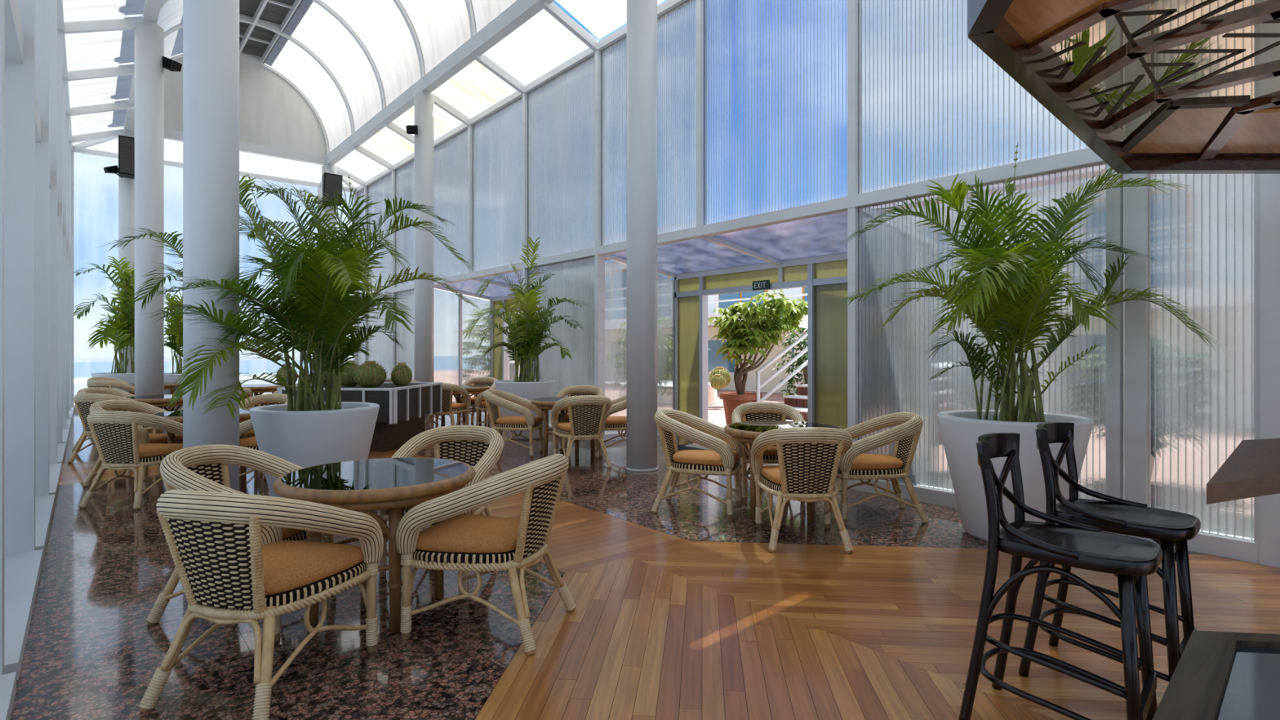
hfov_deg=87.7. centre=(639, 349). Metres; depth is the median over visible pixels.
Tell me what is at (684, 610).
floor
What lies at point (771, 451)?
cushion
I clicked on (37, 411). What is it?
wall
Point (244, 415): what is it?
table
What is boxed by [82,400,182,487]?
rattan armchair
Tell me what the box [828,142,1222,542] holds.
potted palm
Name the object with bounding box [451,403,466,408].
cushion
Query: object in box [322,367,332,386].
barrel cactus
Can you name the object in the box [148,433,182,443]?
cushion
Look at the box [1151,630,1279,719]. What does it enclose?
bar counter
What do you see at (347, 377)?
barrel cactus
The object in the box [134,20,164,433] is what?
column
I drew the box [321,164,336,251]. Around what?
column
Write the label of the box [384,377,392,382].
table
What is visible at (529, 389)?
pot
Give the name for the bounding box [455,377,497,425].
rattan armchair
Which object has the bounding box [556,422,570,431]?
cushion
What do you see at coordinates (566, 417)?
cushion
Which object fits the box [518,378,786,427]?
ground
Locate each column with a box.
[118,130,134,372]
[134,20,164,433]
[182,0,239,491]
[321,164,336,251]
[413,90,434,422]
[626,0,657,471]
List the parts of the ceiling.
vent pane, vent pane, vent pane, vent pane, vent pane, vent pane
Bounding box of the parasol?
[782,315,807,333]
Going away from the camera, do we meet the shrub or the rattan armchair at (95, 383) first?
the rattan armchair at (95, 383)
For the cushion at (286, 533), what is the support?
on the rattan armchair at (204, 468)
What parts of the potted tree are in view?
pot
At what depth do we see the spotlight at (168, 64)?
9.55 m
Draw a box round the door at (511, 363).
[508,315,516,379]
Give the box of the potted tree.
[707,288,807,425]
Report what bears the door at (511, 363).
in the wall at (457, 361)
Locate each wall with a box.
[0,0,74,719]
[71,148,355,410]
[355,0,1279,567]
[434,270,522,408]
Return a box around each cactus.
[275,364,297,385]
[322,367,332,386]
[340,360,358,386]
[351,360,387,387]
[390,362,413,386]
[708,366,731,387]
[710,373,726,389]
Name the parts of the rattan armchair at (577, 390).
arm rail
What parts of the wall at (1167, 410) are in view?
post, pane, pane, post, pane, pane, post, pane, pane, pane, post, pane, rail, post, pane, pane, sill, post, pane, post, rail, post, pane, sill, pane, post, door post, sill, pane, post, corner post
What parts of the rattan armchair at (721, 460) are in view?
leg, post, leg, post, arm rail, leg, leg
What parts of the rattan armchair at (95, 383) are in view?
arm rail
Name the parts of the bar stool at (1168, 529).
leg, rail, leg, seat, leg, leg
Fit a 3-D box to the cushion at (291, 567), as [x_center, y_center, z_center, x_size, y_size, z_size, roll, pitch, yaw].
[-1.475,0.890,2.743,0.493,0.065,0.534,0,0,14]
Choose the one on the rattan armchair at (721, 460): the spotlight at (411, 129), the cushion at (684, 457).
the cushion at (684, 457)
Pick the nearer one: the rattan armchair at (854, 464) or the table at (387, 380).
the rattan armchair at (854, 464)
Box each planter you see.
[276,382,442,451]
[707,382,718,404]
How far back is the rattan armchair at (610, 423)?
8.14 m
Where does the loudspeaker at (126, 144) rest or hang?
attached to the column at (126, 185)
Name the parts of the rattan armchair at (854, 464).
leg, arm rail, post, leg, post, leg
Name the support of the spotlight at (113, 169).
attached to the column at (126, 185)
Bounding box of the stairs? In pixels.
[782,384,807,422]
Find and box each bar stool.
[958,432,1162,719]
[1018,422,1200,682]
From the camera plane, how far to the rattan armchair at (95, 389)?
8.95 m
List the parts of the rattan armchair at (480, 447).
leg, post, arm rail, leg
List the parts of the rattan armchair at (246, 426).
arm rail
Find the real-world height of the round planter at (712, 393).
0.460 m
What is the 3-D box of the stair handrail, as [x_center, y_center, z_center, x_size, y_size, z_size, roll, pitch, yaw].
[3.496,0.329,12.311,4.094,1.982,0.064,0,0,-40]
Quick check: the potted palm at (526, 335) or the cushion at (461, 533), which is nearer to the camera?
the cushion at (461, 533)
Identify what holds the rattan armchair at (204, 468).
on the floor
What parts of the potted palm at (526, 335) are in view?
cane stem, cane stem, cane stem, cane stem, cane stem, cane stem, cane stem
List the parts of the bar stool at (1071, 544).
leg, rail, leg, seat, leg, leg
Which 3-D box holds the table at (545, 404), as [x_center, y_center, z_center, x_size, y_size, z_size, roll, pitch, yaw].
[-0.881,0.970,8.327,0.947,0.701,0.947,0,0,-40]
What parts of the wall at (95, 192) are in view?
post, pane, pane, rail, pane, post, pane, post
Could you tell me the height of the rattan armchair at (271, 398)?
0.822 m
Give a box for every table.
[125,394,182,433]
[126,382,182,411]
[151,408,250,481]
[240,384,284,407]
[272,457,475,633]
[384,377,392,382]
[440,385,490,426]
[531,396,594,458]
[724,420,844,523]
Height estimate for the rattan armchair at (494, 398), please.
0.822 m
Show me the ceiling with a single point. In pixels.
(320, 81)
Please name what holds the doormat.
on the floor
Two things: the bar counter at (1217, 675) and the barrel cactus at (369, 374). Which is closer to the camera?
the bar counter at (1217, 675)
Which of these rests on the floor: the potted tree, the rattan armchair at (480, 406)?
the rattan armchair at (480, 406)
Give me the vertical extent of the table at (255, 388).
0.701 m
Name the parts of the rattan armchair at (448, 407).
post, leg, arm rail, leg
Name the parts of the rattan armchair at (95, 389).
leg, arm rail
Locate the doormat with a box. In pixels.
[677,444,731,451]
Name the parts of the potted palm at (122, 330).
cane stem, cane stem, cane stem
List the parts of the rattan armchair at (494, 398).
post, post, arm rail, leg, leg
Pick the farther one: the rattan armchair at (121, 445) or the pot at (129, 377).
the pot at (129, 377)
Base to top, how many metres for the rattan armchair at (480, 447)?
0.822 m
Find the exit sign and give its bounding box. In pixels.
[752,280,769,290]
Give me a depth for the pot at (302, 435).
5.14 m
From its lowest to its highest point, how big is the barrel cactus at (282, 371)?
0.302 m
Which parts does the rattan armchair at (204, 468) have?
leg, post, post, arm rail, leg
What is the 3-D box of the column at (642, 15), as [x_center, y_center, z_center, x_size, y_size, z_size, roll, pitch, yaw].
[0.022,-1.660,7.348,0.356,5.960,0.356,0,0,-40]
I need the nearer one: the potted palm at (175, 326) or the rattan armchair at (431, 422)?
the rattan armchair at (431, 422)
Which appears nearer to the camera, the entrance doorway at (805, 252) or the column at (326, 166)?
the entrance doorway at (805, 252)
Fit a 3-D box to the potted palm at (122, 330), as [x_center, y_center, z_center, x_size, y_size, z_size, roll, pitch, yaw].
[-10.273,-0.280,13.361,2.285,3.199,1.094,0,0,16]
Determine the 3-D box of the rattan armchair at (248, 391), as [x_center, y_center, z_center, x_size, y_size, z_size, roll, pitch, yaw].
[-5.495,0.917,8.707,0.713,0.822,0.664,0,0,4]
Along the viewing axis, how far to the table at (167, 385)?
12.05 m
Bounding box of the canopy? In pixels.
[967,0,1279,173]
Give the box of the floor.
[9,405,1279,719]
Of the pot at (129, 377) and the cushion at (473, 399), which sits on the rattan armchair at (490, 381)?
the cushion at (473, 399)
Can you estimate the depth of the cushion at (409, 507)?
3.83 m
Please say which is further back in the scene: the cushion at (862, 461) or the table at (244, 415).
the table at (244, 415)
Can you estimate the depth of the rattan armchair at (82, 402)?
7.73 m
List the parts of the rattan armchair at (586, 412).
leg, leg, post, arm rail, leg, post, leg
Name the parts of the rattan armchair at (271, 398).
arm rail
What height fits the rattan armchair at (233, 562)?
0.822 m
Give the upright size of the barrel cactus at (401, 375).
0.321 m
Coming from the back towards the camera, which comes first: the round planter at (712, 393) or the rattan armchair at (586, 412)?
the round planter at (712, 393)
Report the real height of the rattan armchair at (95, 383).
0.822 m
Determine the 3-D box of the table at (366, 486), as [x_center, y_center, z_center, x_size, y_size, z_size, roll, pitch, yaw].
[-1.320,0.970,3.375,0.947,0.701,0.947,0,0,39]
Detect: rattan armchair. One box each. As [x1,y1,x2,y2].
[67,393,155,463]
[71,386,151,451]
[79,410,182,510]
[82,379,134,427]
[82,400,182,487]
[86,377,128,383]
[138,489,383,719]
[146,444,334,625]
[180,387,251,410]
[239,393,287,475]
[239,418,266,479]
[377,425,503,580]
[395,453,575,655]
[410,379,444,429]
[425,382,471,431]
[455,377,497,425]
[475,386,501,426]
[483,389,543,457]
[551,395,612,469]
[555,385,604,450]
[598,394,626,457]
[651,408,742,518]
[731,401,804,501]
[751,426,853,553]
[835,412,928,524]
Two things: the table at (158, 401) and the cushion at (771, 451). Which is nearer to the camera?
the cushion at (771, 451)
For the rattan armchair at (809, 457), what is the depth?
4.39 m
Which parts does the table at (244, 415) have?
leg, glass, leg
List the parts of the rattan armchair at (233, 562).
leg, post, post, leg, arm rail, leg, leg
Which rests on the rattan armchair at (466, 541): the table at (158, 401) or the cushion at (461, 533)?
the cushion at (461, 533)
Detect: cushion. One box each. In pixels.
[138,443,182,457]
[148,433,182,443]
[239,435,257,446]
[246,429,255,437]
[262,540,364,595]
[280,527,304,539]
[402,505,416,508]
[415,514,519,553]
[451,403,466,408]
[460,396,484,402]
[480,400,486,405]
[495,416,541,424]
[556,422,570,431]
[558,413,568,419]
[605,416,626,424]
[672,449,739,466]
[747,443,777,455]
[760,465,781,484]
[838,453,902,470]
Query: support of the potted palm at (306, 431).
on the floor
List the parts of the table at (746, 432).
leg, glass, leg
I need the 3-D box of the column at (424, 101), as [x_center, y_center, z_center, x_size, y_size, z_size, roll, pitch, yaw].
[-3.915,-1.660,12.092,0.356,5.960,0.356,0,0,-40]
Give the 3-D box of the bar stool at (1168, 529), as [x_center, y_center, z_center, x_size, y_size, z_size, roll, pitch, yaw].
[1.873,0.818,2.656,0.432,1.009,0.542,0,0,-43]
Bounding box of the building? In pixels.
[518,257,807,394]
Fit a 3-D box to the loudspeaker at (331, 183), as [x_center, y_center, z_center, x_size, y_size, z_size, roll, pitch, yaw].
[-7.630,-4.033,16.442,0.420,0.946,0.490,0,0,-40]
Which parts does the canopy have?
wood panel, mirror panel, mirror panel, mirror panel, panel frame, wood panel, mirror panel, panel frame, mirror panel, mirror panel, wood panel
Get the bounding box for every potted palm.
[73,256,180,412]
[96,173,485,497]
[164,289,182,410]
[462,236,590,439]
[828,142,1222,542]
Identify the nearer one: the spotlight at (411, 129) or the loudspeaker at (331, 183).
the spotlight at (411, 129)
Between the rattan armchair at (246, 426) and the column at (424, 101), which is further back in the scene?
the column at (424, 101)
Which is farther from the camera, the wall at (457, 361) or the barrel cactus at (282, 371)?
the wall at (457, 361)
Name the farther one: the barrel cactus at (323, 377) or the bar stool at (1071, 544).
the barrel cactus at (323, 377)
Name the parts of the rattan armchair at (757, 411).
post, leg, arm rail, post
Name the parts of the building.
balcony post, pane, pane, balcony door, pane, pane, balcony door, pane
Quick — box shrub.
[771,327,807,403]
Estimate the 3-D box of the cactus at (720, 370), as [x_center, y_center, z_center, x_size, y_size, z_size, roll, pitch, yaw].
[1.873,0.654,15.599,0.585,0.491,0.584,0,0,-40]
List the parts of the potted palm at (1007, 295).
cane stem, cane stem, cane stem, cane stem, cane stem, cane stem, cane stem, cane stem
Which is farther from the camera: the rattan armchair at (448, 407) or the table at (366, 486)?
the rattan armchair at (448, 407)
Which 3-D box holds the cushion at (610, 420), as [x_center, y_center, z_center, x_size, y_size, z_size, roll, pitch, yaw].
[-0.263,0.890,8.400,0.534,0.065,0.493,0,0,-7]
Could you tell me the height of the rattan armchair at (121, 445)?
0.822 m
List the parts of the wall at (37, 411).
sill, sill, sill, sill, sill, rail, sill, sill, sill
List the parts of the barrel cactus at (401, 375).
crown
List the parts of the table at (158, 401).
glass, leg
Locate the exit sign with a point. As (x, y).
(764, 284)
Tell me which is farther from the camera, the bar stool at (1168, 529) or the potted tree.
the potted tree
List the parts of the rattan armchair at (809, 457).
leg, leg, post, arm rail, leg, post, leg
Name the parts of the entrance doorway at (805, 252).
pane, sill, pane, post, transom pane, panel, roof pane, transom pane, head rail, roof pane, transom pane, transom pane, panel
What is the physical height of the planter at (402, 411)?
0.830 m
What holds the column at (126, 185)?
on the floor
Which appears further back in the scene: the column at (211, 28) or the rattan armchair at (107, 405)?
the rattan armchair at (107, 405)
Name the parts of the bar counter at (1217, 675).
frame, frame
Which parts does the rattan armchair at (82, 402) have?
leg, post, arm rail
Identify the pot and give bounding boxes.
[91,372,134,412]
[164,372,182,410]
[248,401,379,497]
[494,379,555,439]
[936,409,1093,542]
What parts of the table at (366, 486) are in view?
leg, leg, glass, leg, leg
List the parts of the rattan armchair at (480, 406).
leg, arm rail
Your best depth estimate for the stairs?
11.20 m
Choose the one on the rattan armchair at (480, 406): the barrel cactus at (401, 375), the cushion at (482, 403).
the cushion at (482, 403)
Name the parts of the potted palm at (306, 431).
cane stem, cane stem, cane stem, cane stem, cane stem, cane stem, cane stem, cane stem, cane stem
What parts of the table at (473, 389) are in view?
leg, leg, leg, glass, leg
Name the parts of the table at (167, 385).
glass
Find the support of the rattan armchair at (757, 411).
on the floor
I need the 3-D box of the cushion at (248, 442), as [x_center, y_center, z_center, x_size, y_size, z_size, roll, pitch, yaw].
[-3.590,0.890,6.526,0.534,0.065,0.493,0,0,4]
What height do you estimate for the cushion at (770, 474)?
0.065 m
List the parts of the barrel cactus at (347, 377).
crown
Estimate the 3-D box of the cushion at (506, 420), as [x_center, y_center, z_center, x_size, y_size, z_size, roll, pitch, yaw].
[-1.536,0.890,8.388,0.534,0.065,0.493,0,0,5]
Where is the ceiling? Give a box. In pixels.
[62,0,663,191]
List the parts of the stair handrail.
post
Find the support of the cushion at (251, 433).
on the rattan armchair at (271, 398)
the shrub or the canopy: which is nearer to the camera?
the canopy
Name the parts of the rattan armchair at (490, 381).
arm rail, leg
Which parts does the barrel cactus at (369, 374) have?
crown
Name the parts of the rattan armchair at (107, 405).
leg, arm rail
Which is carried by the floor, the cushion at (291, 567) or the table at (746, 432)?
the table at (746, 432)
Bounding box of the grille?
[324,173,342,202]
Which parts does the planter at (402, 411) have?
panel, panel, panel, panel, panel, panel, panel, panel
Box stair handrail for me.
[755,331,807,401]
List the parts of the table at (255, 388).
glass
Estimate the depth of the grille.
16.26 m
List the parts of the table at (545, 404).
leg, glass, leg, leg, leg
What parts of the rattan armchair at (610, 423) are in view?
arm rail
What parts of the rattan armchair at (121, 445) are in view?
leg, post, arm rail, post, leg, leg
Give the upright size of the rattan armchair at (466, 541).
0.822 m
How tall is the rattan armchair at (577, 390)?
0.822 m
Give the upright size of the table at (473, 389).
0.701 m
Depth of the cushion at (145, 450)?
5.81 m
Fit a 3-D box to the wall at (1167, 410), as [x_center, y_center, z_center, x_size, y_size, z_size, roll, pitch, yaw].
[-0.718,-1.515,9.696,0.180,5.670,21.840,0,0,-40]
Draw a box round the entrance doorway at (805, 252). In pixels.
[604,211,847,440]
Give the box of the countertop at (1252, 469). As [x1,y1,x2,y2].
[1206,438,1279,504]
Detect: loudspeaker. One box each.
[118,131,134,178]
[322,168,342,206]
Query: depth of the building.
20.88 m
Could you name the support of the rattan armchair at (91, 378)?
on the floor
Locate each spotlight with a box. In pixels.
[103,164,122,177]
[162,56,182,71]
[405,124,417,133]
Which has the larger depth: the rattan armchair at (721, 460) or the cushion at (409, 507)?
the rattan armchair at (721, 460)
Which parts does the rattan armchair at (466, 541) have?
leg, arm rail, leg, post, post, leg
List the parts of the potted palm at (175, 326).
cane stem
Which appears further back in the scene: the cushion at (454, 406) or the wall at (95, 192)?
the wall at (95, 192)
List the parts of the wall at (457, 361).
pane, post, pane, roof pane, post, panel, transom pane, roof pane, head rail, transom pane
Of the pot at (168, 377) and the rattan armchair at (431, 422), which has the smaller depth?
the rattan armchair at (431, 422)

